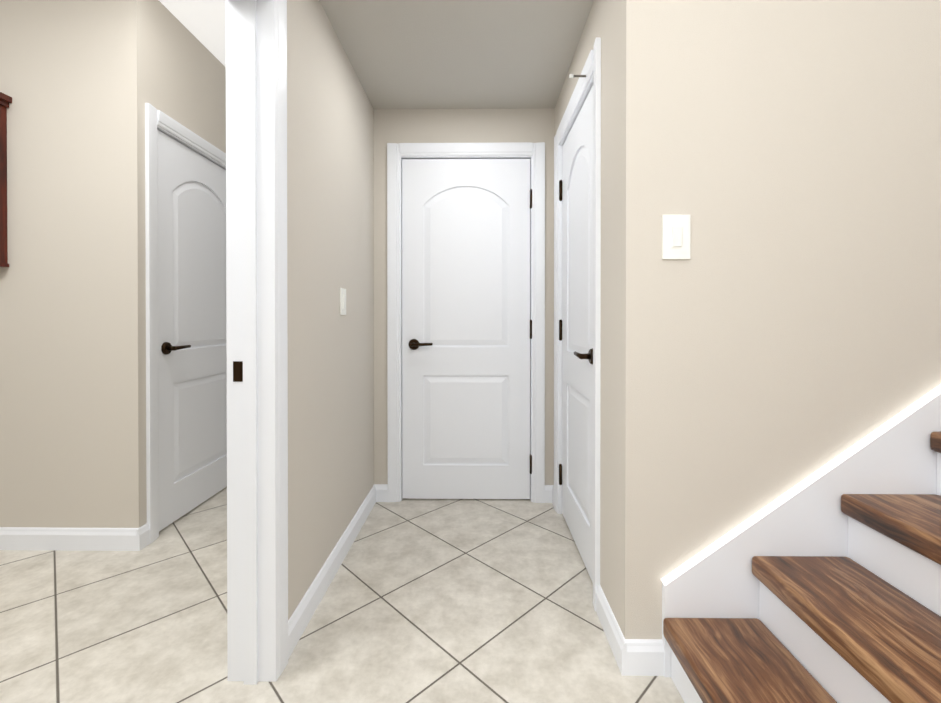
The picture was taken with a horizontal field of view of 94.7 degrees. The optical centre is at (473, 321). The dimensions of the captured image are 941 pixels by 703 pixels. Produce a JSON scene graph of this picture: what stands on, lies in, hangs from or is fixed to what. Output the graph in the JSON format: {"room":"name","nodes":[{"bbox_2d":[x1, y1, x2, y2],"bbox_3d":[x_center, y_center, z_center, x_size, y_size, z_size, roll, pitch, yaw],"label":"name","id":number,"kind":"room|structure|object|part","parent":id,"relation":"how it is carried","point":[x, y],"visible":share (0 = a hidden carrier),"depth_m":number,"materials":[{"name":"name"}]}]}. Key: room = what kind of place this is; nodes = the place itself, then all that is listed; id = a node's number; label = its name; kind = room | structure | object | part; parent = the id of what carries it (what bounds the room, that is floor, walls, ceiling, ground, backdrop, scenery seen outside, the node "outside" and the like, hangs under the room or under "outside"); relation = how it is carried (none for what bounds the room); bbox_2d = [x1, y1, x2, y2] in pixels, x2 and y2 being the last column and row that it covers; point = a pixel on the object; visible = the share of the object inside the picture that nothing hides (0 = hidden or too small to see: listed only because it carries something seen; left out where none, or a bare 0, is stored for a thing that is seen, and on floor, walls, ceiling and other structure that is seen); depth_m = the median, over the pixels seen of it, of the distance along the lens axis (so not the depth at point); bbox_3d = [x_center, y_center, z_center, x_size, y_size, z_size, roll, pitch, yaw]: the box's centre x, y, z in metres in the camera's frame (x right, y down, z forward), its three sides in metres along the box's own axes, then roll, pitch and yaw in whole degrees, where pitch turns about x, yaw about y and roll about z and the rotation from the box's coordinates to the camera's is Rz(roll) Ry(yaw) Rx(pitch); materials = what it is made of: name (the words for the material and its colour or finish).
{"room":"home hallway","nodes":[
{"label":"home hallway","id":0,"kind":"room"},
{"bbox_2d":[0,0,113,527],"bbox_3d":[-2.842,-0.265,2.101,2.314,2.670,0.116,0,0,1],"label":"wall","id":1,"kind":"structure","parent":0,"point":[56,386],"depth_m":2.03,"materials":[{"name":"beige paint"}]},
{"bbox_2d":[0,92,11,266],"bbox_3d":[-2.546,-0.651,1.999,0.772,0.794,0.076,0,0,1],"label":"mirror","id":2,"kind":"object","parent":1,"relation":"attached to","point":[5,100],"visible":1,"depth_m":2.02,"materials":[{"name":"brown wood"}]},
{"bbox_2d":[0,527,137,550],"bbox_3d":[-2.785,1.020,2.042,2.430,0.100,0.015,0,0,1],"label":"baseboard","id":3,"kind":"structure","parent":1,"relation":"attached to","point":[70,539],"depth_m":2.03,"materials":[{"name":"white wood"}]},
{"bbox_2d":[112,0,225,527],"bbox_3d":[-1.616,-0.271,3.187,0.116,2.670,2.315,0,0,1],"label":"wall","id":4,"kind":"structure","parent":0,"point":[165,60],"depth_m":2.04,"materials":[{"name":"beige paint"}]},
{"bbox_2d":[136,523,149,550],"bbox_3d":[-1.562,1.020,2.053,0.015,0.100,0.063,0,0,1],"label":"baseboard","id":5,"kind":"structure","parent":4,"relation":"attached to","point":[142,536],"depth_m":2.04,"materials":[{"name":"white wood"}]},
{"bbox_2d":[145,103,225,543],"bbox_3d":[-1.614,0.011,2.510,0.134,2.114,0.862,0,0,1],"label":"door frame","id":6,"kind":"structure","parent":4,"relation":"attached to","point":[151,243],"depth_m":2.11,"materials":[{"name":"white wood"}]},
{"bbox_3d":[-1.556,-1.011,2.535,0.018,0.072,0.780,0,0,1],"label":"top door trim","id":7,"kind":"part","parent":6,"relation":"part of","materials":[{"name":"white wood"}]},
{"bbox_2d":[157,130,226,530],"bbox_3d":[-1.596,0.047,2.549,0.156,2.020,0.775,0,0,1],"label":"door leaf","id":8,"kind":"structure","parent":4,"relation":"in","point":[192,369],"depth_m":2.43,"materials":[{"name":"painted wood"},{"name":"bronze"}]},
{"bbox_2d":[159,0,225,66],"bbox_3d":[-2.307,-1.645,1.145,3.405,0.100,6.400,0,0,1],"label":"ceiling","id":9,"kind":"structure","parent":0,"point":[203,22],"depth_m":2.30,"materials":[{"name":"white paint"}]},
{"bbox_2d":[287,0,373,619],"bbox_3d":[-0.672,-0.256,0.310,0.116,2.670,4.751,0,0,1],"label":"wall","id":10,"kind":"structure","parent":0,"point":[330,181],"depth_m":1.75,"materials":[{"name":"beige paint"}]},
{"bbox_2d":[225,0,231,680],"bbox_3d":[-0.729,0.023,1.325,0.020,2.102,0.072,0,0,1],"label":"left leg of the doorway trim","id":11,"kind":"object","parent":10,"relation":"attached to","point":[228,338],"visible":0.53,"depth_m":1.29,"materials":[{"name":"white"}]},
{"bbox_2d":[230,0,270,684],"bbox_3d":[-0.667,0.053,0.777,0.116,2.048,1.058,0,0,1],"label":"door frame","id":12,"kind":"structure","parent":10,"relation":"attached to","point":[250,332],"depth_m":1.28,"materials":[{"name":"white wood"}]},
{"bbox_2d":[233,361,242,381],"bbox_3d":[-0.698,0.149,1.288,0.030,0.060,0.002,0,0,1],"label":"strike plate","id":13,"kind":"object","parent":12,"relation":"attached to","point":[237,371],"depth_m":1.29,"materials":[{"name":"brown metal"}]},
{"bbox_2d":[269,0,287,681],"bbox_3d":[-0.593,0.023,1.323,0.020,2.102,0.072,0,0,1],"label":"doorway trim right leg","id":14,"kind":"object","parent":10,"relation":"attached to","point":[278,324],"visible":1,"depth_m":1.31,"materials":[{"name":"white"}]},
{"bbox_2d":[288,485,375,658],"bbox_3d":[-0.588,1.020,1.971,0.015,0.100,1.209,0,0,1],"label":"baseboard","id":15,"kind":"structure","parent":10,"relation":"attached to","point":[302,614],"depth_m":1.72,"materials":[{"name":"white wood"}]},
{"bbox_2d":[340,288,345,314],"bbox_3d":[-0.589,-0.090,1.975,0.013,0.120,0.075,0,0,1],"label":"light switch","id":16,"kind":"object","parent":10,"relation":"attached to","point":[342,301],"visible":1,"depth_m":1.96,"materials":[{"name":"white plastic"}]},
{"bbox_2d":[0,487,683,702],"bbox_3d":[-0.310,1.100,1.138,7.800,0.050,6.800,0,0,1],"label":"floor","id":17,"kind":"structure","parent":0,"point":[456,600],"depth_m":1.55,"materials":[{"name":"tile"}]},
{"bbox_2d":[663,432,940,702],"bbox_3d":[1.760,0.235,0.770,2.395,1.683,1.040,0,0,1],"label":"stair","id":18,"kind":"structure","parent":17,"relation":"on","point":[861,623],"depth_m":1.10,"materials":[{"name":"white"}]},
{"bbox_2d":[319,0,593,108],"bbox_3d":[-0.062,-1.425,1.982,1.068,0.350,1.381,0,0,1],"label":"ceiling","id":19,"kind":"structure","parent":0,"point":[459,54],"depth_m":1.99,"materials":[{"name":"grey paint"}]},
{"bbox_2d":[374,108,554,484],"bbox_3d":[-0.055,-0.093,2.622,1.068,2.320,0.116,0,0,1],"label":"wall","id":20,"kind":"structure","parent":0,"point":[397,126],"depth_m":2.56,"materials":[{"name":"beige paint"}]},
{"bbox_2d":[374,484,387,501],"bbox_3d":[-0.547,1.017,2.568,0.084,0.100,0.015,0,0,1],"label":"baseboard","id":21,"kind":"structure","parent":20,"relation":"attached to","point":[381,492],"depth_m":2.56,"materials":[{"name":"white wood"}]},
{"bbox_2d":[387,142,544,502],"bbox_3d":[-0.043,0.010,2.613,0.924,2.114,0.134,0,0,1],"label":"door frame","id":22,"kind":"structure","parent":20,"relation":"attached to","point":[538,322],"depth_m":2.55,"materials":[{"name":"white wood"}]},
{"bbox_3d":[-0.043,-1.011,2.550,0.780,0.072,0.018,0,0,1],"label":"top door trim","id":23,"kind":"part","parent":22,"relation":"part of","materials":[{"name":"white wood"}]},
{"bbox_2d":[402,159,531,498],"bbox_3d":[-0.035,0.047,2.596,0.775,2.020,0.156,0,0,1],"label":"door leaf","id":24,"kind":"structure","parent":20,"relation":"in","point":[466,329],"depth_m":2.58,"materials":[{"name":"painted wood"},{"name":"bronze"}]},
{"bbox_2d":[545,485,553,505],"bbox_3d":[0.448,1.017,2.523,0.060,0.100,0.083,0,0,1],"label":"baseboard","id":25,"kind":"structure","parent":20,"relation":"attached to","point":[548,493],"depth_m":2.55,"materials":[{"name":"white wood"}]},
{"bbox_2d":[555,0,613,611],"bbox_3d":[0.531,-0.240,2.055,0.116,2.620,1.235,0,0,1],"label":"wall","id":26,"kind":"structure","parent":0,"point":[600,21],"depth_m":1.53,"materials":[{"name":"beige paint"}]},
{"bbox_2d":[559,85,592,582],"bbox_3d":[0.505,0.050,2.044,0.156,2.020,0.730,0,0,1],"label":"door leaf","id":27,"kind":"structure","parent":26,"relation":"in","point":[576,331],"depth_m":2.02,"materials":[{"name":"painted wood"},{"name":"bronze"}]},
{"bbox_2d":[569,74,585,77],"bbox_3d":[0.441,-0.995,1.759,0.102,0.021,0.022,0,0,1],"label":"door stop","id":28,"kind":"object","parent":26,"relation":"attached to","point":[571,75],"visible":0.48,"depth_m":1.75,"materials":[{"name":"white plastic"}]},
{"bbox_2d":[554,37,600,611],"bbox_3d":[0.522,0.013,2.036,0.134,2.114,0.879,0,0,1],"label":"door frame","id":29,"kind":"structure","parent":26,"relation":"attached to","point":[596,270],"depth_m":1.64,"materials":[{"name":"white wood"}]},
{"bbox_3d":[0.464,-1.008,2.031,0.018,0.072,0.735,0,0,1],"label":"top door trim","id":30,"kind":"part","parent":29,"relation":"part of","materials":[{"name":"white wood"}]},
{"bbox_2d":[596,585,626,675],"bbox_3d":[0.459,1.023,1.458,0.015,0.100,0.288,0,0,1],"label":"baseboard","id":31,"kind":"structure","parent":26,"relation":"attached to","point":[617,642],"depth_m":1.42,"materials":[{"name":"white wood"}]},
{"bbox_2d":[613,0,940,638],"bbox_3d":[1.929,-0.626,1.363,2.927,3.400,0.116,0,0,1],"label":"wall","id":32,"kind":"structure","parent":0,"point":[777,334],"depth_m":1.32,"materials":[{"name":"beige paint"}]},
{"bbox_2d":[625,639,663,675],"bbox_3d":[0.521,1.024,1.321,0.112,0.100,0.015,0,0,1],"label":"baseboard","id":33,"kind":"structure","parent":32,"relation":"attached to","point":[645,657],"depth_m":1.31,"materials":[{"name":"white wood"}]},
{"bbox_2d":[662,215,689,258],"bbox_3d":[0.616,-0.256,1.314,0.084,0.135,0.013,0,0,1],"label":"light switch","id":34,"kind":"object","parent":32,"relation":"attached to","point":[675,236],"visible":1,"depth_m":1.31,"materials":[{"name":"white plastic"}]},
{"bbox_2d":[661,384,940,676],"bbox_3d":[1.973,-0.062,1.296,2.799,2.271,0.022,0,0,1],"label":"stair skirt board","id":35,"kind":"object","parent":32,"relation":"attached to","point":[811,519],"depth_m":1.30,"materials":[{"name":"white wood"}]},
{"bbox_3d":[1.973,-0.201,1.295,2.799,1.993,0.022,0,0,1],"label":"stair skirt cap","id":36,"kind":"part","parent":35,"relation":"part of","materials":[{"name":"white wood"}]}
]}

